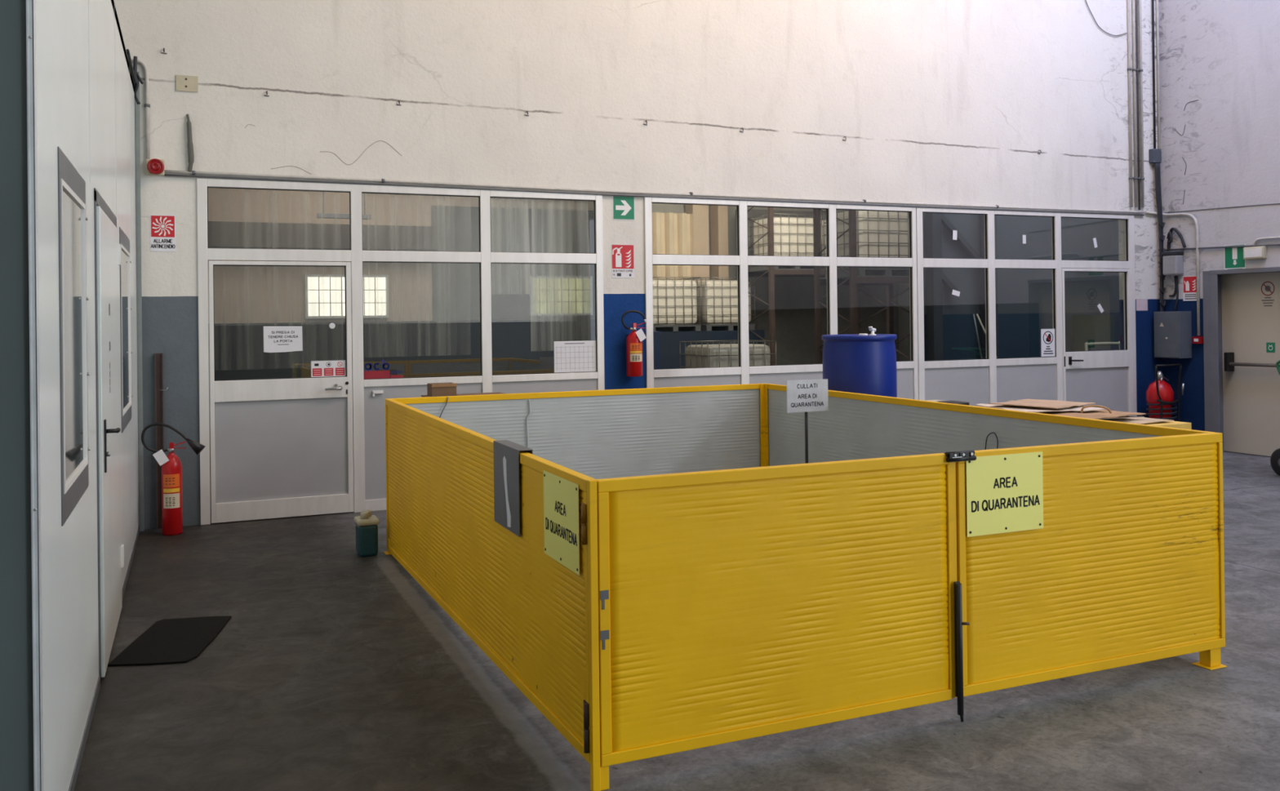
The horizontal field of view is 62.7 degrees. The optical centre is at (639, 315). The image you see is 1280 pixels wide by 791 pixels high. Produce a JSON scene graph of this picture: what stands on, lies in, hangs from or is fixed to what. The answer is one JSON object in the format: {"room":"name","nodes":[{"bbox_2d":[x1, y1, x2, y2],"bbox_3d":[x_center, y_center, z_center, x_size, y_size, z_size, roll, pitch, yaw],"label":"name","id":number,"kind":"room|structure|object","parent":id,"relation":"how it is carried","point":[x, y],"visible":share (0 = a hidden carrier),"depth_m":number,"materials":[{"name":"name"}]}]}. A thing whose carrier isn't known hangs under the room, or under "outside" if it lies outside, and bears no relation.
{"room":"factory warehouse floor","nodes":[
{"label":"factory warehouse floor","id":0,"kind":"room"},
{"bbox_2d":[0,0,34,790],"bbox_3d":[-3.389,-0.086,2.307,3.576,3.570,0.060,-1,0,-23],"label":"wall","id":1,"kind":"structure","parent":0,"point":[16,700],"depth_m":2.96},
{"bbox_2d":[26,0,43,790],"bbox_3d":[-1.822,-0.118,2.953,0.220,3.600,0.051,-1,0,-23],"label":"trim","id":2,"kind":"structure","parent":1,"relation":"attached to","point":[30,4],"depth_m":2.98,"materials":[{"name":"metal"}]},
{"bbox_2d":[35,0,138,790],"bbox_3d":[-2.900,-0.090,5.681,0.061,3.550,5.875,-1,0,-23],"label":"wall","id":3,"kind":"structure","parent":0,"point":[86,93],"depth_m":3.96,"materials":[{"name":"white paint"}]},
{"bbox_2d":[57,146,90,526],"bbox_3d":[-2.154,0.075,3.935,0.091,1.270,0.970,-1,0,-23],"label":"window","id":4,"kind":"structure","parent":3,"relation":"in","point":[72,218],"depth_m":3.89,"materials":[{"name":"metal"}]},
{"bbox_2d":[67,524,139,790],"bbox_3d":[-2.848,1.679,5.686,0.006,0.050,5.880,-1,0,-23],"label":"baseboard","id":5,"kind":"structure","parent":3,"relation":"attached to","point":[76,770],"depth_m":4.32,"materials":[{"name":"grey metal"}]},
{"bbox_2d":[93,187,124,682],"bbox_3d":[-2.747,0.562,5.483,0.114,2.280,1.450,-1,0,-23],"label":"door","id":6,"kind":"structure","parent":3,"relation":"in","point":[107,247],"depth_m":5.20,"materials":[{"name":"white metal"}]},
{"bbox_2d":[119,226,133,432],"bbox_3d":[-3.444,0.096,6.962,0.091,1.270,1.110,-1,0,-23],"label":"window","id":7,"kind":"structure","parent":3,"relation":"in","point":[125,273],"depth_m":6.96,"materials":[{"name":"metal"}]},
{"bbox_2d":[125,48,143,104],"bbox_3d":[-3.812,-1.885,7.926,0.078,0.385,1.142,-1,0,-23],"label":"hanging cable","id":8,"kind":"object","parent":3,"relation":"attached to","point":[135,76],"visible":0.98,"depth_m":8.39,"materials":[{"name":"black rubber"}]},
{"bbox_2d":[133,71,144,531],"bbox_3d":[-4.028,-0.112,8.421,0.055,3.680,0.090,-1,0,-23],"label":"trim","id":9,"kind":"structure","parent":3,"relation":"attached to","point":[137,124],"depth_m":8.40,"materials":[{"name":"grey metal"}]},
{"bbox_2d":[208,187,595,457],"bbox_3d":[-3.160,-0.064,13.981,6.350,3.600,0.200,-1,0,-23],"label":"wall","id":10,"kind":"structure","parent":0,"point":[247,300],"depth_m":13.59,"materials":[{"name":"paint"}]},
{"bbox_2d":[208,221,439,250],"bbox_3d":[-4.330,-0.982,13.132,3.550,0.300,0.440,-1,0,-23],"label":"trim","id":11,"kind":"structure","parent":10,"relation":"attached to","point":[221,234],"depth_m":13.02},
{"bbox_2d":[304,274,388,318],"bbox_3d":[-3.784,-0.242,13.570,1.045,0.560,0.070,-1,0,-23],"label":"window","id":12,"kind":"structure","parent":10,"relation":"in","point":[324,294],"depth_m":13.53,"materials":[{"name":"white glass"}]},
{"bbox_2d":[431,205,595,320],"bbox_3d":[-1.494,-0.712,14.582,2.800,1.540,0.009,-1,0,-23],"label":"curtain","id":13,"kind":"object","parent":10,"relation":"attached to","point":[455,286],"visible":0.36,"depth_m":14.39,"materials":[{"name":"white fabric"}]},
{"bbox_2d":[529,275,593,315],"bbox_3d":[-1.102,-0.271,14.713,0.915,0.554,0.070,-1,0,-23],"label":"window","id":14,"kind":"structure","parent":10,"relation":"in","point":[573,291],"depth_m":14.75,"materials":[{"name":"beige glass"}]},
{"bbox_2d":[113,0,1163,528],"bbox_3d":[-1.779,-2.596,9.568,18.280,8.600,0.223,-1,0,-23],"label":"wall","id":15,"kind":"structure","parent":0,"point":[932,101],"depth_m":10.17,"materials":[{"name":"paint"}]},
{"bbox_2d":[131,58,150,159],"bbox_3d":[-4.028,-1.663,8.460,0.146,0.802,0.042,-1,0,-23],"label":"conduit","id":16,"kind":"object","parent":15,"relation":"attached to","point":[147,105],"visible":0.94,"depth_m":8.47,"materials":[{"name":"grey metal"}]},
{"bbox_2d":[146,158,164,175],"bbox_3d":[-3.915,-1.198,8.477,0.138,0.130,0.093,-1,0,-23],"label":"fire alarm","id":17,"kind":"object","parent":15,"relation":"attached to","point":[154,166],"visible":1,"depth_m":8.45,"materials":[{"name":"red plastic"}]},
{"bbox_2d":[150,213,175,251],"bbox_3d":[-3.879,-0.669,8.536,0.189,0.300,0.004,-1,0,-23],"label":"sign","id":18,"kind":"object","parent":15,"relation":"attached to","point":[162,227],"visible":1,"depth_m":8.53,"materials":[{"name":"red plastic"}]},
{"bbox_2d":[176,75,198,92],"bbox_3d":[-3.715,-1.901,8.611,0.165,0.128,0.014,-1,0,-23],"label":"blank plate","id":19,"kind":"object","parent":15,"relation":"attached to","point":[184,82],"visible":1,"depth_m":8.61,"materials":[{"name":"beige plastic"}]},
{"bbox_2d":[186,114,194,171],"bbox_3d":[-3.686,-1.411,8.595,0.059,0.475,0.044,-1,0,0],"label":"cable sleeve","id":20,"kind":"object","parent":15,"relation":"attached to","point":[190,146],"visible":1,"depth_m":8.58,"materials":[{"name":"grey plastic"}]},
{"bbox_2d":[196,177,604,524],"bbox_3d":[-1.995,0.281,9.347,3.566,2.850,0.065,-1,0,-23],"label":"window","id":21,"kind":"structure","parent":15,"relation":"in","point":[368,411],"depth_m":9.19,"materials":[{"name":"metal"}]},
{"bbox_2d":[208,260,353,523],"bbox_3d":[-3.018,0.627,8.872,1.142,2.164,0.132,-1,0,-23],"label":"door","id":22,"kind":"structure","parent":21,"relation":"attached to","point":[281,447],"depth_m":8.87,"materials":[{"name":"metal"}]},
{"bbox_2d":[263,326,302,352],"bbox_3d":[-3.025,0.203,8.901,0.314,0.224,0.002,-1,0,-23],"label":"paper notice","id":23,"kind":"object","parent":22,"relation":"attached to","point":[276,339],"visible":1,"depth_m":8.90,"materials":[{"name":"paper"}]},
{"bbox_2d":[311,360,345,377],"bbox_3d":[-2.684,0.463,9.045,0.286,0.142,0.002,-1,0,-23],"label":"sticker","id":24,"kind":"object","parent":22,"relation":"attached to","point":[318,368],"visible":1,"depth_m":9.04,"materials":[{"name":"white paper"}]},
{"bbox_2d":[364,359,403,378],"bbox_3d":[-2.253,0.474,9.228,0.338,0.167,0.001,-1,0,-23],"label":"sticker","id":25,"kind":"object","parent":21,"relation":"attached to","point":[371,374],"depth_m":9.21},
{"bbox_2d":[495,197,530,293],"bbox_3d":[-1.206,-0.671,9.909,0.456,0.940,0.335,-1,0,-23],"label":"curtain","id":26,"kind":"object","parent":21,"relation":"hanging from","point":[526,237],"visible":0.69,"depth_m":10.09,"materials":[{"name":"white fabric"}]},
{"bbox_2d":[530,199,591,351],"bbox_3d":[-0.722,-0.402,10.101,0.620,1.490,0.315,-1,0,-23],"label":"curtain","id":27,"kind":"object","parent":21,"relation":"hanging from","point":[552,203],"visible":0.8,"depth_m":10.20,"materials":[{"name":"white fabric"}]},
{"bbox_2d":[554,340,595,373],"bbox_3d":[-0.611,0.391,9.929,0.422,0.296,0.002,-1,0,-23],"label":"wall calendar","id":28,"kind":"object","parent":21,"relation":"attached to","point":[569,356],"visible":1,"depth_m":9.93,"materials":[{"name":"white paper"}]},
{"bbox_2d":[611,244,634,278],"bbox_3d":[-0.164,-0.521,10.118,0.234,0.325,0.004,-1,0,-23],"label":"sign","id":29,"kind":"object","parent":15,"relation":"attached to","point":[622,255],"visible":1,"depth_m":10.12,"materials":[{"name":"red plastic"}]},
{"bbox_2d":[612,195,635,220],"bbox_3d":[-0.157,-1.034,10.125,0.228,0.235,0.004,-1,0,-23],"label":"direction sign","id":30,"kind":"object","parent":15,"relation":"attached to","point":[624,209],"visible":1,"depth_m":10.12,"materials":[{"name":"green plastic"}]},
{"bbox_2d":[621,310,647,376],"bbox_3d":[-0.072,0.269,10.047,0.256,0.633,0.194,-1,0,-23],"label":"fire extinguisher","id":31,"kind":"object","parent":15,"relation":"attached to","point":[634,340],"visible":1,"depth_m":9.98,"materials":[{"name":"metal"}]},
{"bbox_2d":[164,173,1144,215],"bbox_3d":[1.136,-1.179,10.656,10.870,0.044,0.018,-1,0,-23],"label":"conduit","id":32,"kind":"object","parent":15,"relation":"attached to","point":[165,175],"visible":1,"depth_m":10.02,"materials":[{"name":"grey metal"}]},
{"bbox_2d":[164,169,1144,213],"bbox_3d":[1.136,-1.210,10.656,10.870,0.055,0.034,-1,0,-23],"label":"conduit","id":33,"kind":"object","parent":15,"relation":"attached to","point":[193,172],"visible":1,"depth_m":10.02,"materials":[{"name":"grey metal"}]},
{"bbox_2d":[644,196,918,399],"bbox_3d":[1.534,0.243,10.851,3.225,2.850,0.065,-1,0,-23],"label":"window","id":34,"kind":"structure","parent":15,"relation":"in","point":[907,371],"depth_m":10.68,"materials":[{"name":"metal"}]},
{"bbox_2d":[915,205,1137,416],"bbox_3d":[4.512,0.211,12.120,3.230,2.850,0.065,-1,0,-23],"label":"window","id":35,"kind":"structure","parent":15,"relation":"in","point":[989,380],"depth_m":11.90,"materials":[{"name":"metal"}]},
{"bbox_2d":[1040,328,1055,356],"bbox_3d":[4.748,0.321,12.213,0.210,0.322,0.002,-1,0,-23],"label":"prohibition sign","id":36,"kind":"object","parent":35,"relation":"attached to","point":[1047,335],"visible":1,"depth_m":12.21,"materials":[{"name":"white paper"}]},
{"bbox_2d":[1061,268,1131,412],"bbox_3d":[5.436,0.532,12.475,1.067,2.172,0.132,-1,0,-23],"label":"door","id":37,"kind":"structure","parent":35,"relation":"attached to","point":[1103,378],"depth_m":12.51,"materials":[{"name":"metal"}]},
{"bbox_2d":[1127,0,1133,207],"bbox_3d":[5.915,-4.134,12.718,0.048,5.650,0.048,-1,0,-23],"label":"vertical conduit","id":38,"kind":"object","parent":15,"relation":"attached to","point":[1129,68],"visible":1,"depth_m":12.70,"materials":[{"name":"grey metal"}]},
{"bbox_2d":[1131,0,1137,207],"bbox_3d":[5.986,-4.135,12.748,0.048,5.650,0.048,-1,0,-23],"label":"vertical conduit","id":39,"kind":"object","parent":15,"relation":"attached to","point":[1134,69],"visible":1,"depth_m":12.73,"materials":[{"name":"grey metal"}]},
{"bbox_2d":[1135,0,1140,209],"bbox_3d":[6.036,-4.120,12.770,0.036,5.680,0.036,-1,0,-23],"label":"vertical conduit","id":40,"kind":"object","parent":15,"relation":"attached to","point":[1136,1],"visible":1,"depth_m":12.75,"materials":[{"name":"grey metal"}]},
{"bbox_2d":[1138,0,1144,207],"bbox_3d":[6.087,-4.136,12.791,0.048,5.650,0.048,-1,0,-23],"label":"vertical conduit","id":41,"kind":"object","parent":15,"relation":"attached to","point":[1140,71],"visible":1,"depth_m":12.77,"materials":[{"name":"grey metal"}]},
{"bbox_2d":[1151,0,1155,148],"bbox_3d":[6.282,-4.498,12.877,0.026,4.930,0.025,-1,0,-23],"label":"vertical cable","id":42,"kind":"object","parent":15,"relation":"attached to","point":[1153,1],"visible":1,"depth_m":12.86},
{"bbox_2d":[1155,0,1161,193],"bbox_3d":[6.353,-4.149,12.905,0.032,5.630,0.030,-1,0,-23],"label":"conduit","id":43,"kind":"object","parent":15,"relation":"attached to","point":[1157,1],"visible":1,"depth_m":12.89,"materials":[{"name":"grey metal"}]},
{"bbox_2d":[1154,163,1165,311],"bbox_3d":[6.361,-0.746,12.826,0.114,2.226,0.054,-1,0,-23],"label":"cable bundle","id":44,"kind":"object","parent":15,"relation":"attached to","point":[1157,178],"visible":0.86,"depth_m":12.82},
{"bbox_2d":[651,212,693,279],"bbox_3d":[-0.101,-0.279,23.238,2.858,4.020,0.130,-1,0,-23],"label":"wall","id":45,"kind":"structure","parent":0,"point":[672,233],"depth_m":23.58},
{"bbox_2d":[652,276,701,332],"bbox_3d":[0.556,-0.229,22.741,1.218,1.158,1.018,-1,0,-23],"label":"tank","id":46,"kind":"object","parent":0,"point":[675,305],"visible":0.6,"depth_m":22.34,"materials":[{"name":"plastic"}]},
{"bbox_2d":[74,450,1279,790],"bbox_3d":[3.061,1.696,6.888,25.000,0.120,34.700,-1,0,-23],"label":"floor","id":47,"kind":"structure","parent":0,"point":[332,668],"depth_m":4.38,"materials":[{"name":"concrete"}]},
{"bbox_2d":[155,353,168,528],"bbox_3d":[-3.864,1.017,8.493,0.098,1.418,0.061,-1,0,-23],"label":"channel","id":48,"kind":"object","parent":47,"relation":"on","point":[159,389],"visible":0.92,"depth_m":8.50,"materials":[{"name":"grey metal"}]},
{"bbox_2d":[107,616,231,666],"bbox_3d":[-2.429,1.693,5.482,0.405,0.009,0.802,-1,0,-8],"label":"floor mat","id":49,"kind":"object","parent":47,"relation":"on","point":[181,640],"visible":1,"depth_m":5.43,"materials":[{"name":"black rubber"}]},
{"bbox_2d":[141,422,204,535],"bbox_3d":[-3.651,1.280,8.255,0.465,0.886,0.185,-1,0,-9],"label":"fire extinguisher","id":50,"kind":"object","parent":47,"relation":"on","point":[171,465],"visible":1,"depth_m":8.21,"materials":[{"name":"metal"}]},
{"bbox_2d":[164,477,175,506],"bbox_3d":[-3.669,1.381,8.196,0.071,0.217,0.009,-1,0,-13],"label":"print","id":51,"kind":"object","parent":50,"relation":"attached to","point":[170,482],"depth_m":8.19,"materials":[{"name":"paper"}]},
{"bbox_2d":[353,509,379,556],"bbox_3d":[-1.940,1.546,7.454,0.155,0.302,0.200,-1,0,-23],"label":"jerrycan","id":52,"kind":"object","parent":47,"relation":"on","point":[366,527],"visible":1,"depth_m":7.38,"materials":[{"name":"teal plastic"}]},
{"bbox_2d":[421,391,504,397],"bbox_3d":[-1.367,1.159,8.223,0.630,1.072,0.260,-1,0,-23],"label":"crate","id":53,"kind":"object","parent":47,"relation":"on","point":[497,393],"visible":0.12,"depth_m":8.28,"materials":[{"name":"blue paint"}]},
{"bbox_2d":[426,382,457,396],"bbox_3d":[-1.537,0.575,8.147,0.195,0.098,0.188,-1,0,-23],"label":"carton","id":54,"kind":"object","parent":53,"relation":"on","point":[433,389],"visible":0.92,"depth_m":8.07,"materials":[{"name":"brown cardboard"}]},
{"bbox_2d":[383,383,1226,790],"bbox_3d":[0.445,1.115,6.188,3.166,1.101,4.272,-1,0,-23],"label":"pen","id":55,"kind":"object","parent":47,"relation":"on","point":[678,576],"depth_m":4.35,"materials":[{"name":"yellow paint"}]},
{"bbox_2d":[786,378,828,463],"bbox_3d":[1.201,1.063,7.569,0.317,1.196,0.317,-1,0,14],"label":"sign stand","id":56,"kind":"object","parent":47,"relation":"on","point":[805,396],"visible":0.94,"depth_m":7.56,"materials":[{"name":"white metal"}]},
{"bbox_2d":[746,206,886,365],"bbox_3d":[3.850,-0.619,22.898,3.040,4.600,1.280,-1,0,-23],"label":"rack","id":57,"kind":"object","parent":47,"relation":"on","point":[771,272],"visible":0.31,"depth_m":21.84,"materials":[{"name":"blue metal"}]},
{"bbox_2d":[748,213,822,270],"bbox_3d":[3.125,-1.551,22.597,1.218,1.158,1.018,-1,0,-23],"label":"tank","id":58,"kind":"object","parent":57,"relation":"on","point":[793,236],"visible":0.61,"depth_m":22.21,"materials":[{"name":"plastic"}]},
{"bbox_2d":[754,217,813,256],"bbox_3d":[3.125,-1.597,22.597,1.120,0.950,0.920,-1,0,-23],"label":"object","id":59,"kind":"object","parent":58,"relation":"on","point":[793,236],"depth_m":22.20,"materials":[{"name":"plastic"}]},
{"bbox_2d":[747,268,826,271],"bbox_3d":[3.845,-0.969,22.899,2.950,0.020,1.200,-1,0,-23],"label":"shelf","id":60,"kind":"object","parent":57,"relation":"attached to","point":[766,269],"depth_m":22.01,"materials":[{"name":"grey metal"}]},
{"bbox_2d":[813,208,910,364],"bbox_3d":[3.942,-0.142,17.796,1.580,3.610,1.130,-1,0,-23],"label":"rack","id":61,"kind":"object","parent":47,"relation":"on","point":[853,279],"visible":0.39,"depth_m":17.94,"materials":[{"name":"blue metal"}]},
{"bbox_2d":[818,275,909,279],"bbox_3d":[3.936,-0.637,17.798,1.490,0.020,1.050,-1,0,-23],"label":"shelf","id":62,"kind":"object","parent":61,"relation":"attached to","point":[851,277],"depth_m":17.25,"materials":[{"name":"grey metal"}]},
{"bbox_2d":[823,209,909,277],"bbox_3d":[3.914,-1.227,17.821,1.218,1.158,1.018,-1,0,-23],"label":"tank","id":63,"kind":"object","parent":61,"relation":"on","point":[878,233],"visible":0.51,"depth_m":17.42,"materials":[{"name":"plastic"}]},
{"bbox_2d":[1071,315,1115,351],"bbox_3d":[7.028,0.810,16.242,0.450,1.620,0.415,-1,0,-23],"label":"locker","id":64,"kind":"object","parent":47,"relation":"on","point":[1086,328],"visible":0.36,"depth_m":16.09,"materials":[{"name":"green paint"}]},
{"bbox_2d":[1084,341,1119,351],"bbox_3d":[6.920,1.003,15.236,0.704,1.229,0.522,-1,0,-23],"label":"metal chair","id":65,"kind":"object","parent":47,"relation":"on","point":[1086,344],"visible":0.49,"depth_m":15.43,"materials":[{"name":"grey metal"}]},
{"bbox_2d":[1146,364,1184,421],"bbox_3d":[6.200,1.096,12.480,0.596,1.042,0.382,-1,0,-23],"label":"extinguisher","id":66,"kind":"object","parent":47,"relation":"on","point":[1159,393],"visible":0.7,"depth_m":12.41,"materials":[{"name":"metal"}]},
{"bbox_2d":[1270,360,1279,475],"bbox_3d":[6.703,1.014,10.187,0.466,1.177,0.944,-1,0,-23],"label":"trolley","id":67,"kind":"object","parent":47,"relation":"on","point":[1275,457],"visible":1,"depth_m":10.47,"materials":[{"name":"black rubber"}]},
{"bbox_3d":[1.789,1.597,8.467,0.900,0.120,0.800,-1,0,-23],"label":"wooden pallet","id":68,"kind":"object","parent":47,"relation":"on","visible":0},
{"bbox_3d":[1.788,1.477,8.467,0.900,0.120,0.800,-1,0,-23],"label":"wooden pallet","id":69,"kind":"object","parent":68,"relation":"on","visible":0},
{"bbox_3d":[1.787,1.357,8.468,0.900,0.120,0.800,-1,0,-23],"label":"wooden pallet","id":70,"kind":"object","parent":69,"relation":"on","visible":0},
{"bbox_3d":[1.785,1.237,8.468,0.900,0.120,0.800,-1,0,-23],"label":"wooden pallet","id":71,"kind":"object","parent":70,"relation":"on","visible":0},
{"bbox_3d":[1.784,1.117,8.468,0.900,0.120,0.800,-1,0,-23],"label":"wooden pallet","id":72,"kind":"object","parent":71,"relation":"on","visible":0},
{"bbox_2d":[821,326,897,397],"bbox_3d":[1.766,0.574,8.444,0.593,0.966,0.593,-1,0,-23],"label":"drum","id":73,"kind":"object","parent":72,"relation":"on","point":[858,363],"visible":0.64,"depth_m":8.20,"materials":[{"name":"blue plastic"}]},
{"bbox_3d":[2.935,1.578,7.053,1.000,0.120,1.100,-1,0,-23],"label":"wooden pallet","id":74,"kind":"object","parent":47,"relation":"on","visible":0},
{"bbox_3d":[2.934,1.458,7.053,1.000,0.120,1.100,-1,0,-23],"label":"wooden pallet","id":75,"kind":"object","parent":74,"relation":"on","visible":0},
{"bbox_3d":[2.933,1.338,7.054,1.000,0.120,1.100,-1,0,-23],"label":"wooden pallet","id":76,"kind":"object","parent":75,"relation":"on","visible":0},
{"bbox_3d":[2.931,1.218,7.054,1.000,0.120,1.100,-1,0,-23],"label":"wooden pallet","id":77,"kind":"object","parent":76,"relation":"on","visible":0},
{"bbox_3d":[2.930,1.099,7.055,1.000,0.120,1.100,-1,0,-23],"label":"wooden pallet","id":78,"kind":"object","parent":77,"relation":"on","visible":0},
{"bbox_3d":[2.928,0.979,7.055,1.000,0.120,1.100,-1,0,-23],"label":"wooden pallet","id":79,"kind":"object","parent":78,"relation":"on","visible":0},
{"bbox_3d":[2.927,0.859,7.055,1.000,0.120,1.100,-1,0,-23],"label":"wooden pallet","id":80,"kind":"object","parent":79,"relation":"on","visible":0},
{"bbox_2d":[1142,421,1191,429],"bbox_3d":[2.900,0.754,7.116,1.040,0.090,1.070,-1,0,-23],"label":"board","id":81,"kind":"object","parent":80,"relation":"on","point":[1186,425],"visible":0.09,"depth_m":6.80,"materials":[{"name":"paint"}]},
{"bbox_2d":[1101,417,1173,424],"bbox_3d":[2.879,0.697,7.090,0.907,0.018,0.962,-1,0,-26],"label":"cardboard sheet","id":82,"kind":"object","parent":81,"relation":"on","point":[1135,420],"visible":0.11,"depth_m":6.87,"materials":[{"name":"beige cardboard"}]},
{"bbox_2d":[1097,415,1144,419],"bbox_3d":[2.820,0.676,7.175,0.808,0.019,0.814,-1,0,-16],"label":"cardboard sheet","id":83,"kind":"object","parent":82,"relation":"on","point":[1126,416],"visible":0.02,"depth_m":6.87,"materials":[{"name":"brown cardboard"}]},
{"bbox_2d":[998,404,1146,419],"bbox_3d":[2.814,0.622,7.085,0.710,0.087,0.860,-1,0,-34],"label":"cardboard sheet","id":84,"kind":"object","parent":83,"relation":"on","point":[1100,414],"depth_m":6.86,"materials":[{"name":"brown cardboard"}]},
{"bbox_2d":[974,403,1106,412],"bbox_3d":[2.761,0.636,7.258,0.629,0.017,0.629,-1,0,-12],"label":"cardboard sheet","id":85,"kind":"object","parent":84,"relation":"on","point":[1029,409],"visible":0.59,"depth_m":7.10,"materials":[{"name":"brown cardboard"}]},
{"bbox_2d":[987,399,1095,408],"bbox_3d":[2.790,0.613,7.294,0.560,0.018,0.510,-1,0,-42],"label":"cardboard sheet","id":86,"kind":"object","parent":85,"relation":"on","point":[1055,404],"visible":1,"depth_m":7.24,"materials":[{"name":"beige cardboard"}]},
{"bbox_3d":[1.409,1.630,16.783,1.200,0.120,1.000,-1,0,-23],"label":"wooden pallet","id":87,"kind":"object","parent":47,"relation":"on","visible":0},
{"bbox_2d":[679,339,776,368],"bbox_3d":[1.401,0.992,16.785,1.218,1.158,1.018,-1,0,-23],"label":"tank","id":88,"kind":"object","parent":87,"relation":"on","point":[723,355],"visible":0.26,"depth_m":16.44,"materials":[{"name":"plastic"}]},
{"bbox_2d":[684,204,728,281],"bbox_3d":[1.552,-1.086,24.260,0.900,5.600,0.400,-1,0,-23],"label":"wall pier","id":89,"kind":"object","parent":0,"point":[718,214],"visible":0.25,"depth_m":24.16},
{"bbox_2d":[653,329,764,368],"bbox_3d":[0.152,1.041,22.623,5.200,1.370,1.080,-1,0,-23],"label":"wall","id":90,"kind":"structure","parent":0,"point":[665,344],"depth_m":22.32,"materials":[{"name":"blue paint"}]},
{"bbox_2d":[684,277,755,330],"bbox_3d":[1.778,-0.242,23.316,1.218,1.158,1.018,-1,0,-23],"label":"tank","id":91,"kind":"object","parent":90,"relation":"on","point":[719,301],"visible":0.6,"depth_m":22.85,"materials":[{"name":"plastic"}]},
{"bbox_2d":[651,203,910,361],"bbox_3d":[2.246,-1.092,24.990,12.250,5.600,0.200,-1,0,-23],"label":"wall","id":92,"kind":"structure","parent":0,"point":[904,299],"depth_m":25.22,"materials":[{"name":"paint"}]},
{"bbox_2d":[735,208,898,365],"bbox_3d":[4.300,-0.392,25.099,4.400,4.150,0.200,-1,0,-23],"label":"wall","id":93,"kind":"structure","parent":0,"point":[794,296],"depth_m":24.76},
{"bbox_2d":[925,213,998,359],"bbox_3d":[4.746,-1.155,15.490,1.180,5.600,0.160,-1,0,-23],"label":"wall","id":94,"kind":"structure","parent":0,"point":[933,220],"depth_m":15.24,"materials":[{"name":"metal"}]},
{"bbox_2d":[941,213,982,295],"bbox_3d":[4.714,-0.965,15.518,1.058,1.347,0.080,-1,0,-23],"label":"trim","id":95,"kind":"structure","parent":94,"relation":"attached to","point":[945,222],"depth_m":15.46,"materials":[{"name":"metal"}]},
{"bbox_2d":[908,212,1119,361],"bbox_3d":[6.904,-1.183,15.067,5.060,5.600,3.110,-1,0,-23],"label":"wall","id":96,"kind":"structure","parent":0,"point":[1024,295],"depth_m":16.10,"materials":[{"name":"paint"}]},
{"bbox_2d":[1158,0,1279,431],"bbox_3d":[10.721,-2.770,3.163,0.300,8.600,21.370,-1,0,-23],"label":"wall","id":97,"kind":"structure","parent":0,"point":[1222,55],"depth_m":12.23,"materials":[{"name":"paint"}]},
{"bbox_2d":[1153,311,1191,358],"bbox_3d":[6.421,0.235,12.667,0.218,0.560,0.365,-1,0,-23],"label":"electrical box","id":98,"kind":"object","parent":97,"relation":"attached to","point":[1172,330],"visible":1,"depth_m":12.54,"materials":[{"name":"grey paint"}]},
{"bbox_2d":[1144,210,1200,335],"bbox_3d":[6.457,-0.516,12.692,0.598,1.521,0.226,-1,0,41],"label":"conduit","id":99,"kind":"object","parent":97,"relation":"attached to","point":[1192,216],"visible":1,"depth_m":12.43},
{"bbox_2d":[1161,251,1183,275],"bbox_3d":[6.444,-0.625,12.698,0.135,0.280,0.210,-1,0,-23],"label":"junction box","id":100,"kind":"object","parent":97,"relation":"attached to","point":[1172,261],"visible":1,"depth_m":12.63,"materials":[{"name":"grey plastic"}]},
{"bbox_2d":[1182,275,1196,301],"bbox_3d":[6.581,-0.321,12.551,0.005,0.297,0.203,-1,0,-23],"label":"fire sign","id":101,"kind":"object","parent":97,"relation":"attached to","point":[1189,282],"visible":1,"depth_m":12.56,"materials":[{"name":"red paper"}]},
{"bbox_2d":[1164,243,1279,250],"bbox_3d":[6.831,-0.783,11.908,0.022,0.071,2.140,-1,0,-23],"label":"conduit","id":102,"kind":"object","parent":97,"relation":"attached to","point":[1274,244],"visible":1,"depth_m":12.08,"materials":[{"name":"grey metal"}]},
{"bbox_2d":[1224,244,1245,269],"bbox_3d":[6.806,-0.652,12.011,0.005,0.310,0.263,-1,0,-23],"label":"exit sign","id":103,"kind":"object","parent":97,"relation":"attached to","point":[1233,256],"visible":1,"depth_m":12.01,"materials":[{"name":"green plastic"}]},
{"bbox_2d":[1202,266,1279,456],"bbox_3d":[7.102,0.536,11.659,0.262,2.135,1.690,-1,0,-23],"label":"door","id":104,"kind":"structure","parent":97,"relation":"in","point":[1242,380],"depth_m":12.15,"materials":[{"name":"grey metal"}]},
{"bbox_2d":[1257,277,1279,310],"bbox_3d":[7.087,-0.236,11.849,0.003,0.360,0.250,-1,0,-23],"label":"prohibition sign","id":105,"kind":"object","parent":104,"relation":"attached to","point":[1267,288],"visible":1,"depth_m":11.85,"materials":[{"name":"grey metal"}]},
{"bbox_2d":[1262,285,1274,306],"bbox_3d":[7.087,-0.218,11.849,0.001,0.234,0.150,-1,0,-23],"label":"print","id":106,"kind":"object","parent":105,"relation":"attached to","point":[1268,291],"depth_m":11.84,"materials":[{"name":"white paper"}]},
{"bbox_2d":[1243,245,1266,259],"bbox_3d":[6.882,-0.697,11.755,0.068,0.137,0.250,-1,0,-23],"label":"lamp","id":107,"kind":"object","parent":97,"relation":"attached to","point":[1253,252],"visible":1,"depth_m":11.72,"materials":[{"name":"beige plastic"}]},
{"bbox_3d":[1.643,-2.959,18.004,18.800,2.100,12.610,-1,0,-23],"label":"ceiling","id":108,"kind":"structure","parent":0,"visible":0},
{"bbox_2d":[316,191,371,219],"bbox_3d":[-3.561,-1.514,12.627,0.620,0.700,0.100,-1,0,-23],"label":"ceiling lamp","id":109,"kind":"object","parent":108,"relation":"hanging from","point":[327,215],"visible":0.52,"depth_m":12.55,"materials":[{"name":"grey metal"}]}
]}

